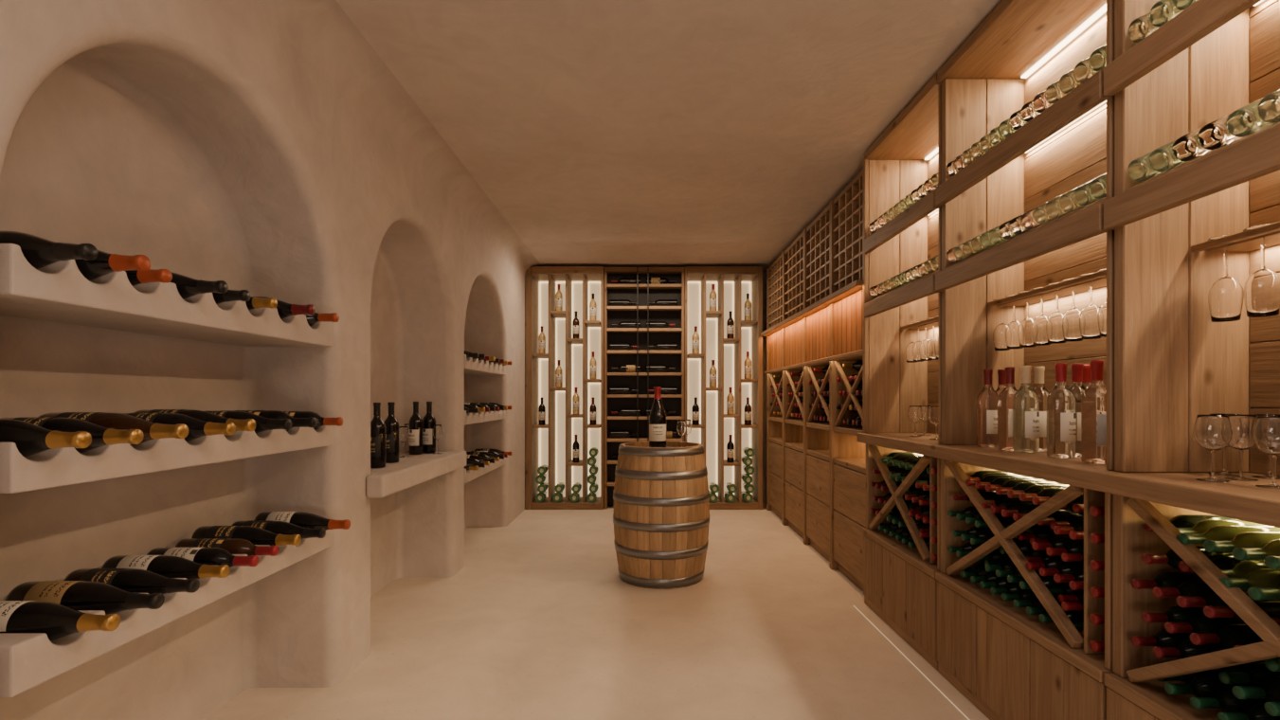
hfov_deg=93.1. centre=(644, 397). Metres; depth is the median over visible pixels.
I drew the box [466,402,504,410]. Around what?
wine bottle
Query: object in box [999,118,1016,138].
wine bottle
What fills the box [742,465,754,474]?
wine bottle
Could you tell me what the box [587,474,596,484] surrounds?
wine bottle
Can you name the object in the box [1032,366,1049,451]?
wine bottle
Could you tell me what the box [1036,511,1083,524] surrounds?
wine bottle
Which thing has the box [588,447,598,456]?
wine bottle
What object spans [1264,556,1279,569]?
wine bottle
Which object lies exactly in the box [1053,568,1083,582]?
wine bottle
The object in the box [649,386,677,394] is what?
wine bottle
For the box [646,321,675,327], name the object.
wine bottle
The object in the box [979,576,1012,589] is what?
wine bottle
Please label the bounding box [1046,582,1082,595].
wine bottle
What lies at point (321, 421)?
wine bottle
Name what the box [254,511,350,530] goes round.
wine bottle
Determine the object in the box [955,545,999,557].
wine bottle
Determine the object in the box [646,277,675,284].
wine bottle
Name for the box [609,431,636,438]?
wine bottle
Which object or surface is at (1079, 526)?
wine bottle
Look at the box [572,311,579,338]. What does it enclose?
wine bottle
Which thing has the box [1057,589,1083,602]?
wine bottle
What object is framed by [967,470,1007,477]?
wine bottle
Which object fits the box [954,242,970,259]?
wine bottle
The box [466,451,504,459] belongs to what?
wine bottle
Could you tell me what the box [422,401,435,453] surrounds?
wine bottle
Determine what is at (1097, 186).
wine bottle
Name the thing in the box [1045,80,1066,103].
wine bottle
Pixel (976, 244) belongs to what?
wine bottle
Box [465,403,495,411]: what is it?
wine bottle
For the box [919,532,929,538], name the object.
wine bottle
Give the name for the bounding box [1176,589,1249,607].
wine bottle
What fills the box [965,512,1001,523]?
wine bottle
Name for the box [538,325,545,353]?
wine bottle
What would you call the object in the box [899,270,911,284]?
wine bottle
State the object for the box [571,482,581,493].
wine bottle
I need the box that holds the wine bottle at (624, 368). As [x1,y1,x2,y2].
[611,364,640,372]
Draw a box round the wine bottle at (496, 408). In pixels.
[478,403,499,411]
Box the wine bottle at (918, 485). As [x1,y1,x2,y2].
[915,482,929,487]
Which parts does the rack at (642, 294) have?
post, metal rail, rail, metal rail, post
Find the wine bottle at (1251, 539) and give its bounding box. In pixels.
[1203,531,1279,560]
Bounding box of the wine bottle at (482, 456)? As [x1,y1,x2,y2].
[467,453,499,461]
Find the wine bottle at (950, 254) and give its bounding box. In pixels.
[946,246,961,263]
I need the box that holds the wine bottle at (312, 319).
[305,312,339,326]
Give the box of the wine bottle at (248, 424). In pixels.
[133,409,256,431]
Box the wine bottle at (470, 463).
[466,459,485,468]
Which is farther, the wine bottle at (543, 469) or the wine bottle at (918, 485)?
the wine bottle at (543, 469)
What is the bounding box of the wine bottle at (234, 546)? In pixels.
[175,538,279,556]
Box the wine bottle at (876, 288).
[874,284,883,295]
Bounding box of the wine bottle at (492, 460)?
[466,454,495,463]
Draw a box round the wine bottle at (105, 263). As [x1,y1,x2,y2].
[63,242,150,280]
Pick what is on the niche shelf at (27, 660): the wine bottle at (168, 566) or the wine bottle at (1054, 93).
the wine bottle at (168, 566)
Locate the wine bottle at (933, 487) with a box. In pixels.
[931,485,937,491]
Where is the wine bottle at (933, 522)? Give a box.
[931,519,937,525]
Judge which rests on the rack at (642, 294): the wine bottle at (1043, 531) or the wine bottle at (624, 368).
the wine bottle at (624, 368)
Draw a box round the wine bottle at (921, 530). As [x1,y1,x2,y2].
[919,528,929,532]
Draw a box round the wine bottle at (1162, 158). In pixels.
[1149,139,1187,171]
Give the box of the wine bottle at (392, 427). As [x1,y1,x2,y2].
[383,402,399,463]
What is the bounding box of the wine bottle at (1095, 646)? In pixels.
[1089,640,1104,651]
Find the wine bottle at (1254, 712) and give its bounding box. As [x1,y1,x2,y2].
[1217,703,1279,719]
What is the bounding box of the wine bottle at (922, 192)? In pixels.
[917,183,928,198]
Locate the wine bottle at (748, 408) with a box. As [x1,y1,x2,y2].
[744,396,751,425]
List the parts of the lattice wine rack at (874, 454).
panel, panel, panel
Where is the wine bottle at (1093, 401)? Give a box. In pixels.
[1081,360,1106,463]
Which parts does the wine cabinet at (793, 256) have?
panel, panel, panel, slatted panel, drawer, drawer, panel, panel, panel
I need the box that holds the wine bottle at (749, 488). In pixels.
[742,483,754,493]
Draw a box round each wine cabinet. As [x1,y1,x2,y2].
[760,253,782,520]
[775,229,804,543]
[795,200,830,568]
[821,170,934,591]
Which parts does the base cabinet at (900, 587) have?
cabinet door, cabinet door, cabinet door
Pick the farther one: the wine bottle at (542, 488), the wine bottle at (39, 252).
the wine bottle at (542, 488)
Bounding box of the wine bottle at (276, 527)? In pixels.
[231,520,325,539]
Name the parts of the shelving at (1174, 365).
panel, rail, rail, tilted shelf, panel, glass rail, glass rail, panel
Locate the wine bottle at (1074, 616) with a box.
[1039,610,1083,622]
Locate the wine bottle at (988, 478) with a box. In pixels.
[965,474,1029,486]
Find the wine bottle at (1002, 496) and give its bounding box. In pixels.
[985,494,1018,503]
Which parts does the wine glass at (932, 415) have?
stem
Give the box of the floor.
[204,502,989,719]
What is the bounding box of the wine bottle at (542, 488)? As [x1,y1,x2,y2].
[537,482,548,493]
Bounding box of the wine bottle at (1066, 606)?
[1061,599,1083,611]
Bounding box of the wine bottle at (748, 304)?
[744,293,751,320]
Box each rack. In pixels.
[525,266,603,509]
[603,266,684,509]
[684,266,762,509]
[865,443,940,570]
[940,458,1112,669]
[1112,493,1279,682]
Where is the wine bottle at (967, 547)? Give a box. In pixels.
[948,541,980,552]
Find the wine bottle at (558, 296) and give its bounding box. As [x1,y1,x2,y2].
[555,284,562,310]
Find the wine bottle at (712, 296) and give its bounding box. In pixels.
[709,284,716,310]
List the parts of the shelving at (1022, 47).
panel, panel, panel, rail, rail, tilted shelf, glass rail, glass rail, panel, panel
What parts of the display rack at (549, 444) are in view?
frame post, frame rail, frame rail, frame post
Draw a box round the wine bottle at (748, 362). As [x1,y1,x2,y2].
[744,351,751,378]
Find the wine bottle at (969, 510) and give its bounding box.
[947,505,976,517]
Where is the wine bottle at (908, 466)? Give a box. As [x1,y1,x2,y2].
[904,464,926,472]
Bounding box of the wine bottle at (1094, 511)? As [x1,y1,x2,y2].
[1089,505,1104,516]
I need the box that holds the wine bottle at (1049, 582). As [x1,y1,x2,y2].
[1019,576,1067,589]
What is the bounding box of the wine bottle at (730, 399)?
[726,387,734,414]
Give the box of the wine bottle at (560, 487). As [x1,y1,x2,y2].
[554,482,565,493]
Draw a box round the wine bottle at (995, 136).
[989,126,1005,144]
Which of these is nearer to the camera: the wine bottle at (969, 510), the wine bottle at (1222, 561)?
the wine bottle at (1222, 561)
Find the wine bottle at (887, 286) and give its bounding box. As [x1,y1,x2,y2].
[883,278,893,290]
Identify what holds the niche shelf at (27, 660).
attached to the wall at (262, 148)
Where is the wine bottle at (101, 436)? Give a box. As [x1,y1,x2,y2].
[0,417,144,452]
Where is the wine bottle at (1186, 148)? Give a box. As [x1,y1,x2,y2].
[1172,126,1216,161]
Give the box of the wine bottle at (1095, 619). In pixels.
[1089,613,1104,625]
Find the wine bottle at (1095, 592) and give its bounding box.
[1089,587,1104,597]
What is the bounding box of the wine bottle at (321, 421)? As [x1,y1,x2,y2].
[283,411,342,430]
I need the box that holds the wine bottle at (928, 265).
[923,257,937,272]
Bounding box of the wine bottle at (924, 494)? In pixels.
[904,490,929,500]
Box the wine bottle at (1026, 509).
[1001,504,1041,517]
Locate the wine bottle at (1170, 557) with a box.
[1141,546,1232,571]
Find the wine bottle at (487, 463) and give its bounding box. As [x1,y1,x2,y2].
[466,457,489,466]
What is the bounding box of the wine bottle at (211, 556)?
[146,547,259,567]
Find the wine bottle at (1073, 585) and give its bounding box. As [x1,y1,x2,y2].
[1068,580,1083,590]
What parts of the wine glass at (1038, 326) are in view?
stem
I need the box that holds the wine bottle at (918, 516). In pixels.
[915,514,929,520]
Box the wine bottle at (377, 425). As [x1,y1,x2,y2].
[370,402,385,468]
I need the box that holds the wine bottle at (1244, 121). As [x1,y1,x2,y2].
[1225,97,1277,137]
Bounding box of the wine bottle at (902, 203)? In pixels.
[899,198,909,211]
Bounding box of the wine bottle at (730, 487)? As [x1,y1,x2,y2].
[725,482,737,493]
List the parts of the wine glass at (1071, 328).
stem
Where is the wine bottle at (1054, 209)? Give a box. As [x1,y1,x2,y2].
[1045,195,1069,218]
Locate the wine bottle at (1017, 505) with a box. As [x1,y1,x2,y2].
[990,501,1033,513]
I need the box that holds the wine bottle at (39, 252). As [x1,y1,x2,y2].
[0,230,98,269]
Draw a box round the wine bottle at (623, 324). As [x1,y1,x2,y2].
[611,321,640,327]
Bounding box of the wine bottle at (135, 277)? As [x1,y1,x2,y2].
[125,269,172,286]
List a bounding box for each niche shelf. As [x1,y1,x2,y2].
[0,243,333,346]
[0,425,333,493]
[0,520,333,697]
[464,354,505,375]
[464,410,505,425]
[464,457,505,483]
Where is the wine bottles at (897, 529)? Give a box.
[770,360,929,543]
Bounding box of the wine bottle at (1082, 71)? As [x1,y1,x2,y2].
[1073,57,1098,83]
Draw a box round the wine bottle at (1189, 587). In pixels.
[1152,579,1211,597]
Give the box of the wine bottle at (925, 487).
[922,485,929,490]
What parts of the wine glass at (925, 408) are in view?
stem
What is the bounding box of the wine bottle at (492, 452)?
[470,450,507,457]
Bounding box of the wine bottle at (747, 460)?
[741,455,752,466]
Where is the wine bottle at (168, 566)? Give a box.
[101,555,230,579]
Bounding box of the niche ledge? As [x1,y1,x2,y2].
[366,450,466,497]
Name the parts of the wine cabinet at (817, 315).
panel, panel, panel, slatted panel, drawer, drawer, panel, panel, panel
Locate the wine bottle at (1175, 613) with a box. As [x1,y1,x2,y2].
[1140,604,1203,623]
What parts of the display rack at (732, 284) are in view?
frame post, frame rail, frame rail, frame post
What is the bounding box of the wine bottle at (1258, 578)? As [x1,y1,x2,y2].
[1219,569,1279,589]
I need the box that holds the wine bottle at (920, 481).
[916,480,929,483]
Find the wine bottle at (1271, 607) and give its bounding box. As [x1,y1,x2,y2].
[1203,598,1279,625]
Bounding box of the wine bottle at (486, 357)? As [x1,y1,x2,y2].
[472,352,489,360]
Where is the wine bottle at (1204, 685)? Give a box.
[1164,674,1253,697]
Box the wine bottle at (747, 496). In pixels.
[741,490,752,502]
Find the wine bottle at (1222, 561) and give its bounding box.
[1178,553,1254,572]
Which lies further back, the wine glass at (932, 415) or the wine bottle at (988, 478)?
the wine glass at (932, 415)
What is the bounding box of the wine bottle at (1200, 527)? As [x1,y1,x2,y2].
[1176,520,1265,534]
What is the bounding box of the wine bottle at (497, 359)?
[488,358,499,362]
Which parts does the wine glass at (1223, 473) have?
stem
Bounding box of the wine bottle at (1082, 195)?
[1073,180,1100,205]
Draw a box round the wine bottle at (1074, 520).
[1049,515,1083,529]
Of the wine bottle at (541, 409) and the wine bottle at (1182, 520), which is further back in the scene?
the wine bottle at (541, 409)
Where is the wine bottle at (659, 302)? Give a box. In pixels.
[649,299,677,306]
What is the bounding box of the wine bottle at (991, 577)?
[970,571,1002,583]
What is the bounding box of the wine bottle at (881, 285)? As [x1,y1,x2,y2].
[879,281,889,293]
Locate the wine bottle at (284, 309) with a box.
[252,296,315,319]
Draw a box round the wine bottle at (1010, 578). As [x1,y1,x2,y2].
[1007,569,1044,582]
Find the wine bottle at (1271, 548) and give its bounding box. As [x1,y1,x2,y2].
[1232,539,1279,559]
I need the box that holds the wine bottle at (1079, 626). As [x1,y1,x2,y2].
[1072,622,1083,630]
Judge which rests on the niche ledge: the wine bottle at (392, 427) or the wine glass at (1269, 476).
the wine bottle at (392, 427)
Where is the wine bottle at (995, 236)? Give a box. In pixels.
[989,224,1007,244]
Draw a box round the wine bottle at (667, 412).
[646,409,675,415]
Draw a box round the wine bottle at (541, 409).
[538,396,545,425]
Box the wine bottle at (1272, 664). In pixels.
[1264,658,1279,671]
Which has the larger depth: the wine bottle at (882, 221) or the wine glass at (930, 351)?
the wine bottle at (882, 221)
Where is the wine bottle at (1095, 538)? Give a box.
[1089,533,1104,543]
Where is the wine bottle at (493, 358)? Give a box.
[483,356,495,361]
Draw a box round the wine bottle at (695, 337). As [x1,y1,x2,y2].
[692,325,699,353]
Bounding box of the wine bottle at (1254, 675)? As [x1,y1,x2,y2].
[1218,663,1279,686]
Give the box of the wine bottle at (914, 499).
[911,494,929,503]
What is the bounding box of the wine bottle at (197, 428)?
[121,413,235,441]
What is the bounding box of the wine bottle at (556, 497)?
[552,491,563,502]
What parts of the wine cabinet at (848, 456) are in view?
panel, panel, slatted panel, panel, drawer, drawer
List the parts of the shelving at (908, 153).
panel, panel, rail, rail, panel, tilted shelf, panel, glass rail, glass rail, panel, panel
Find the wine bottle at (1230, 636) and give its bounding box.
[1189,624,1262,649]
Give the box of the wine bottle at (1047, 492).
[1019,487,1064,501]
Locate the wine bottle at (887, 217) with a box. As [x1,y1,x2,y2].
[883,210,892,222]
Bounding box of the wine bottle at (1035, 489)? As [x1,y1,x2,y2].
[1007,485,1069,501]
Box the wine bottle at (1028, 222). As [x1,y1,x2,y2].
[1021,208,1042,230]
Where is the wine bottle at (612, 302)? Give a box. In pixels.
[609,299,636,306]
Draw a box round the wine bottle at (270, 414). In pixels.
[219,410,317,431]
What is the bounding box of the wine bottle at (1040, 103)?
[1032,90,1053,112]
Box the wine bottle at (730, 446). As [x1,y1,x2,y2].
[726,434,734,462]
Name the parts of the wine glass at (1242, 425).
stem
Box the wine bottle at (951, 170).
[946,160,959,176]
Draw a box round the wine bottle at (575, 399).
[572,387,579,414]
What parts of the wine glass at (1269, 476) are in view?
stem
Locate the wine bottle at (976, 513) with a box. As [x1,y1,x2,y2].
[955,509,981,520]
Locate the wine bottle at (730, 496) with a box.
[723,490,735,502]
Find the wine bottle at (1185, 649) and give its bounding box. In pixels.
[1152,639,1225,658]
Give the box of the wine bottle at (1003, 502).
[980,498,1029,508]
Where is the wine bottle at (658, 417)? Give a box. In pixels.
[649,386,666,447]
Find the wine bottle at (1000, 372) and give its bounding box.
[995,369,1005,395]
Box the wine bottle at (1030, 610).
[1025,600,1062,614]
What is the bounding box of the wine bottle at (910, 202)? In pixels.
[904,193,915,206]
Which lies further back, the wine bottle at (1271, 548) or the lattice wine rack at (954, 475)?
the lattice wine rack at (954, 475)
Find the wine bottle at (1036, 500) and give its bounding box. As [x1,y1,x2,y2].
[1031,490,1083,510]
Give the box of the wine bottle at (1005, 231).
[999,219,1020,239]
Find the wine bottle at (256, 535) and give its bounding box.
[191,525,301,545]
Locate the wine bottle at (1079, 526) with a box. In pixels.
[1053,520,1083,534]
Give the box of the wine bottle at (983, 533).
[960,529,992,540]
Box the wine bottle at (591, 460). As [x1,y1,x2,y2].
[587,456,596,466]
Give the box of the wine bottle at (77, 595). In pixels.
[5,580,164,614]
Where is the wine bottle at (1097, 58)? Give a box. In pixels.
[1089,44,1106,71]
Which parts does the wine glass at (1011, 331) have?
stem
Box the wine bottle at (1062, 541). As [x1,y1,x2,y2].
[1031,536,1083,550]
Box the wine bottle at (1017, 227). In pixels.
[1009,214,1030,234]
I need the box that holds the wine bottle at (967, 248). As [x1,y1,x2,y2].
[962,238,978,255]
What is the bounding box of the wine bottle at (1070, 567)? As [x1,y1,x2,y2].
[1039,561,1083,576]
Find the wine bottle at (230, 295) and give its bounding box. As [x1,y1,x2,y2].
[212,289,250,304]
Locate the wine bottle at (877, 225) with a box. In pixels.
[874,217,882,229]
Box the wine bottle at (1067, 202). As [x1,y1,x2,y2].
[1059,188,1085,212]
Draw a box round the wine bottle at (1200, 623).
[1164,613,1243,633]
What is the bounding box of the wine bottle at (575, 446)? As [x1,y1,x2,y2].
[572,434,579,462]
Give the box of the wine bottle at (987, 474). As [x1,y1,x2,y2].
[968,472,1015,479]
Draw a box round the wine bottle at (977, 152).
[971,141,985,159]
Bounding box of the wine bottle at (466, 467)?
[464,465,478,470]
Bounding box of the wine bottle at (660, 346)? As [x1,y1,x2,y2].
[649,342,677,350]
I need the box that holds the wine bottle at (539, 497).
[535,491,546,502]
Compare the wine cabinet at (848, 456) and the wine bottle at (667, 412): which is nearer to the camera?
the wine cabinet at (848, 456)
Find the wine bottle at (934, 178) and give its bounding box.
[931,172,937,187]
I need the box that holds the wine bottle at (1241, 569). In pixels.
[1220,560,1271,577]
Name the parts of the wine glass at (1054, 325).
stem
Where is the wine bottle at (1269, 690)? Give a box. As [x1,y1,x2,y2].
[1232,676,1279,703]
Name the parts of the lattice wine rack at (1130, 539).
panel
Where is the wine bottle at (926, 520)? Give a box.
[922,517,929,522]
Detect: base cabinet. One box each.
[862,528,940,670]
[935,572,1114,719]
[1104,673,1224,719]
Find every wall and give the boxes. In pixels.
[0,0,541,719]
[762,271,767,502]
[1027,340,1279,476]
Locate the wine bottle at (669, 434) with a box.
[666,431,677,438]
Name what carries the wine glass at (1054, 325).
hanging from the shelving at (1022, 47)
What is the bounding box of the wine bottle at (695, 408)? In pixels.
[692,396,699,425]
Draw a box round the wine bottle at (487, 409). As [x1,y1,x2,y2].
[468,404,489,412]
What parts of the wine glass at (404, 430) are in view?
stem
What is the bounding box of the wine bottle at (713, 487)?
[708,482,719,493]
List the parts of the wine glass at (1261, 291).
stem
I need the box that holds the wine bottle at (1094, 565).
[1089,559,1104,571]
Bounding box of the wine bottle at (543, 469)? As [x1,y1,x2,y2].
[537,464,548,474]
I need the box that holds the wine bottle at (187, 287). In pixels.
[170,271,228,299]
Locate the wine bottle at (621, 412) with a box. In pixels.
[611,409,640,415]
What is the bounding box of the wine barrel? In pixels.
[612,441,709,589]
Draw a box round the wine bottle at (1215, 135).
[1197,112,1243,149]
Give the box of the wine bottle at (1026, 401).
[1012,365,1039,452]
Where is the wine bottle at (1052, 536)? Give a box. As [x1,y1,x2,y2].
[1029,533,1069,544]
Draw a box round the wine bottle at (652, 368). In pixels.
[646,364,675,372]
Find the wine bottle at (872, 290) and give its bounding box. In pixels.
[869,286,878,297]
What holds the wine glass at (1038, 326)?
hanging from the shelving at (1022, 47)
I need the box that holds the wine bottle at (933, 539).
[931,537,937,543]
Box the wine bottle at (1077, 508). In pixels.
[1072,504,1083,512]
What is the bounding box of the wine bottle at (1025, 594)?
[1001,589,1035,600]
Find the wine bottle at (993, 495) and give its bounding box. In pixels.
[969,492,1005,503]
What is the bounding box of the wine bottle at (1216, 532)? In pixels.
[1176,525,1279,552]
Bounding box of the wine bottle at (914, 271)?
[911,265,922,278]
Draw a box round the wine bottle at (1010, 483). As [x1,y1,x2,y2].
[985,479,1052,491]
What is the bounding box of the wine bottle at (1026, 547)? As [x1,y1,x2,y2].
[999,541,1032,554]
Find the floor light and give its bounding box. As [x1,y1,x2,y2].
[853,605,969,719]
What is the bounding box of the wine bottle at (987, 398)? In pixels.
[976,369,998,447]
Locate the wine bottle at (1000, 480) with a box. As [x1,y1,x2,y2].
[974,477,1039,491]
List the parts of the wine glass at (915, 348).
stem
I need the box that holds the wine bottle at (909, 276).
[904,268,918,281]
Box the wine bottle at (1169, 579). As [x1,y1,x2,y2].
[1130,571,1202,589]
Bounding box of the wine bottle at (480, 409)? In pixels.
[464,403,485,412]
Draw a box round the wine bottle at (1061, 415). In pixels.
[1046,362,1076,458]
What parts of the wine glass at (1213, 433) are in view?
stem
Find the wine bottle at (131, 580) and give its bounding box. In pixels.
[63,568,199,594]
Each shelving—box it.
[862,73,941,444]
[935,0,1115,470]
[1103,0,1279,476]
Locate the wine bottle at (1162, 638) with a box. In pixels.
[1130,629,1191,647]
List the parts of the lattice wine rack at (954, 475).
panel, panel, panel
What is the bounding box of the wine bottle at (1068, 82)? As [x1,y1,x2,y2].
[1059,69,1082,93]
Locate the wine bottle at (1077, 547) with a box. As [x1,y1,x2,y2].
[1045,540,1083,561]
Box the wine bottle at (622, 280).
[611,277,640,284]
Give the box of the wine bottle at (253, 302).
[245,296,277,310]
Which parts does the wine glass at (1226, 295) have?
stem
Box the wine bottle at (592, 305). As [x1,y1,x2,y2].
[589,293,596,320]
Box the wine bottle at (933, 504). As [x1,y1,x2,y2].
[931,502,937,508]
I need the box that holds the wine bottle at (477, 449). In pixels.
[474,448,512,455]
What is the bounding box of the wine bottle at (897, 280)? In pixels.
[894,272,904,287]
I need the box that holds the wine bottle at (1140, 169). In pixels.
[1127,151,1163,181]
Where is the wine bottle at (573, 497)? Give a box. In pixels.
[569,492,579,502]
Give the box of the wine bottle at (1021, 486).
[995,482,1066,498]
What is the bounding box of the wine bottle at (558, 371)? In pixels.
[555,360,562,387]
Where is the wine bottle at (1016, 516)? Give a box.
[1012,508,1070,526]
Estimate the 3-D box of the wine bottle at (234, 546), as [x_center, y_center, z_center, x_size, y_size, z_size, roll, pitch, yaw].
[-1.383,0.509,2.019,0.315,0.080,0.082,0,0,0]
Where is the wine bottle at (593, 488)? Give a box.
[589,482,598,493]
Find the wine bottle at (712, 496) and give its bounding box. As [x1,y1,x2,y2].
[709,491,717,502]
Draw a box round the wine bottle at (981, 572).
[960,566,992,577]
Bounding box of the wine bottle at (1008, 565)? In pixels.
[984,559,1015,571]
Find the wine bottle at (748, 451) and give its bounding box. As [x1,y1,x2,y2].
[742,447,754,456]
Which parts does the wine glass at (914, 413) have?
stem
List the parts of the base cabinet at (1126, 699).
cabinet door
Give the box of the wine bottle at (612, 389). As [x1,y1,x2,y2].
[609,386,636,394]
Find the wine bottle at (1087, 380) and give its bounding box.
[1082,364,1091,389]
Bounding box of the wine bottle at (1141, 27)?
[1127,12,1160,42]
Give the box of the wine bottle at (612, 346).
[609,342,636,350]
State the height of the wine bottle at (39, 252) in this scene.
0.088 m
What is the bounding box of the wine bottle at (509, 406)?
[485,402,512,409]
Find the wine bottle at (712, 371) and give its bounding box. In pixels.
[709,360,716,387]
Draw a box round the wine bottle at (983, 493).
[952,489,995,504]
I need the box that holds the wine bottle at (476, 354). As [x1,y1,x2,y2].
[464,350,478,358]
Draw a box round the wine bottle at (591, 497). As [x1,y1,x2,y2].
[587,492,596,502]
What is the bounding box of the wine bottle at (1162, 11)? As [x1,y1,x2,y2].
[1149,0,1184,27]
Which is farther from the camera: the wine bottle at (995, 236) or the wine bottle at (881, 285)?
the wine bottle at (881, 285)
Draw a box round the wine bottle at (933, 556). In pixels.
[931,554,937,560]
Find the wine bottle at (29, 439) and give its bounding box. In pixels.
[0,418,91,457]
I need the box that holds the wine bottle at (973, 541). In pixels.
[970,533,1017,549]
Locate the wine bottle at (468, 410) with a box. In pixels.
[464,406,478,414]
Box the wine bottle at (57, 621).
[0,600,120,641]
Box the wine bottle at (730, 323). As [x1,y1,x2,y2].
[726,311,734,338]
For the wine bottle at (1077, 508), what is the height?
0.064 m
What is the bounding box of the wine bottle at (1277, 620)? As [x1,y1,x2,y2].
[1271,612,1279,626]
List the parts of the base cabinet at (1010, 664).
cabinet door, cabinet door, cabinet door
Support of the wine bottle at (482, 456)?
on the niche shelf at (470, 475)
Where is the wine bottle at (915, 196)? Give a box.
[911,188,921,202]
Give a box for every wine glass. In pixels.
[399,426,408,457]
[404,423,408,452]
[432,424,442,453]
[676,419,685,447]
[685,419,691,446]
[905,323,916,362]
[907,405,922,436]
[912,321,923,361]
[919,319,931,360]
[919,405,930,435]
[926,317,937,360]
[927,406,937,439]
[934,315,937,359]
[992,298,1009,350]
[1005,294,1022,349]
[1017,290,1035,347]
[1030,287,1050,345]
[1045,282,1065,343]
[1061,277,1082,342]
[1078,272,1101,339]
[1097,268,1106,337]
[1192,414,1232,482]
[1207,234,1243,322]
[1208,414,1239,476]
[1224,414,1258,480]
[1243,223,1279,317]
[1252,414,1279,479]
[1252,415,1279,488]
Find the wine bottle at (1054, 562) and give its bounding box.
[1026,556,1067,570]
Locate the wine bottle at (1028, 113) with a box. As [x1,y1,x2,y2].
[1021,100,1040,122]
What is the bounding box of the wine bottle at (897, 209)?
[894,202,902,215]
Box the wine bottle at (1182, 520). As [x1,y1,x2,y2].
[1144,514,1237,531]
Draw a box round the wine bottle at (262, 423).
[206,411,291,433]
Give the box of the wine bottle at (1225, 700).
[1189,687,1268,712]
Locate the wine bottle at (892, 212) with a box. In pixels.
[888,206,898,218]
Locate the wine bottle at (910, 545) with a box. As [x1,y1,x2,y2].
[908,538,929,547]
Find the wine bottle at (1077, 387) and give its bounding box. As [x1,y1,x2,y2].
[1069,363,1085,457]
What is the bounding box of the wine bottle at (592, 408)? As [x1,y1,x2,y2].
[589,396,596,425]
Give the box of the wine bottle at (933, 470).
[931,467,937,474]
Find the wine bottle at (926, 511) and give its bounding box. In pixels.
[908,507,929,517]
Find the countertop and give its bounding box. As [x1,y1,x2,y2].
[856,432,1279,528]
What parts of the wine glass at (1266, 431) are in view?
stem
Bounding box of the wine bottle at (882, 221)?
[879,214,887,226]
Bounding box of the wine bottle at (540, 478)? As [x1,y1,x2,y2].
[535,473,546,484]
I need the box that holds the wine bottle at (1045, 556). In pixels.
[1025,552,1061,562]
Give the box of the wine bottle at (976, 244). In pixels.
[971,234,987,252]
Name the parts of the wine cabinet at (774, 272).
panel, panel, panel, slatted panel, drawer, drawer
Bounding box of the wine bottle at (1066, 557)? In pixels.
[1061,551,1083,561]
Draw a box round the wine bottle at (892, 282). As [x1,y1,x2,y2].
[888,275,898,288]
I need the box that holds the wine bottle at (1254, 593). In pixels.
[1247,583,1279,600]
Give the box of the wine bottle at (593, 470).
[588,464,598,474]
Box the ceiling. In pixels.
[336,0,1002,271]
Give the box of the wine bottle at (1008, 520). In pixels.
[974,515,1014,527]
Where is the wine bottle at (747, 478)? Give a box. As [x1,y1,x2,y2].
[741,473,752,484]
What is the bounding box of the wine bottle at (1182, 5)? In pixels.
[1172,0,1197,10]
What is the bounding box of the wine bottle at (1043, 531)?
[1017,527,1054,540]
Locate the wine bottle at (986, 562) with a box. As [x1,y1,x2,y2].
[984,555,1010,564]
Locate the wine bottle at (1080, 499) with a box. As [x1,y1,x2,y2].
[1062,494,1083,514]
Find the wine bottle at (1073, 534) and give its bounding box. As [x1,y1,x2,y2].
[1068,530,1083,540]
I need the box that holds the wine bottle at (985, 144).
[979,133,995,152]
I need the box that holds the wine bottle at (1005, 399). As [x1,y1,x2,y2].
[997,366,1017,450]
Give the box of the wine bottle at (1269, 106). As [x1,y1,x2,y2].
[1257,89,1279,123]
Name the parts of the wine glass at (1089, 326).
stem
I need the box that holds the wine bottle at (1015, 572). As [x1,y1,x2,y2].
[995,566,1035,576]
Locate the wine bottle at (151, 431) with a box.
[37,412,188,446]
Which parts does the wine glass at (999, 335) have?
stem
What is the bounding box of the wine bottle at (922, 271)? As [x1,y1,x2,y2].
[917,261,930,276]
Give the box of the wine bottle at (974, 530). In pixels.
[952,525,990,537]
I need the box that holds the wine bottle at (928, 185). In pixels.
[923,178,936,193]
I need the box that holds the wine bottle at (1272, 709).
[1264,702,1279,716]
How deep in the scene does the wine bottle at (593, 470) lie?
6.51 m
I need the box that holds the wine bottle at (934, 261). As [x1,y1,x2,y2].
[931,254,937,270]
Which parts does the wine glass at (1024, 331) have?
stem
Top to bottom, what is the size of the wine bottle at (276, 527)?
0.091 m
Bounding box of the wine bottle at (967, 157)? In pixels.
[962,147,975,164]
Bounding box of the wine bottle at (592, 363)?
[589,351,596,378]
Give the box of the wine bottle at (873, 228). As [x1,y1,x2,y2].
[869,221,878,233]
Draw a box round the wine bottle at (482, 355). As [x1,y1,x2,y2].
[465,350,485,359]
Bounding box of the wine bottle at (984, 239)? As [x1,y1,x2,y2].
[979,229,998,248]
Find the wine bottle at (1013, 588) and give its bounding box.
[990,582,1023,594]
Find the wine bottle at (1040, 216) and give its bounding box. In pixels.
[1032,201,1057,224]
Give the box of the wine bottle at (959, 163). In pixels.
[954,154,967,170]
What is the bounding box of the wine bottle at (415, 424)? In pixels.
[408,401,422,454]
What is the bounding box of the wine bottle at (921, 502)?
[919,500,929,505]
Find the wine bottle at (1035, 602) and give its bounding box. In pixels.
[1012,595,1058,608]
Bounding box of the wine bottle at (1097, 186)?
[1089,173,1106,198]
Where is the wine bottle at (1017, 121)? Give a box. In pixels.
[1009,109,1027,129]
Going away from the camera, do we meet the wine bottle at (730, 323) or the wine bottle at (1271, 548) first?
the wine bottle at (1271, 548)

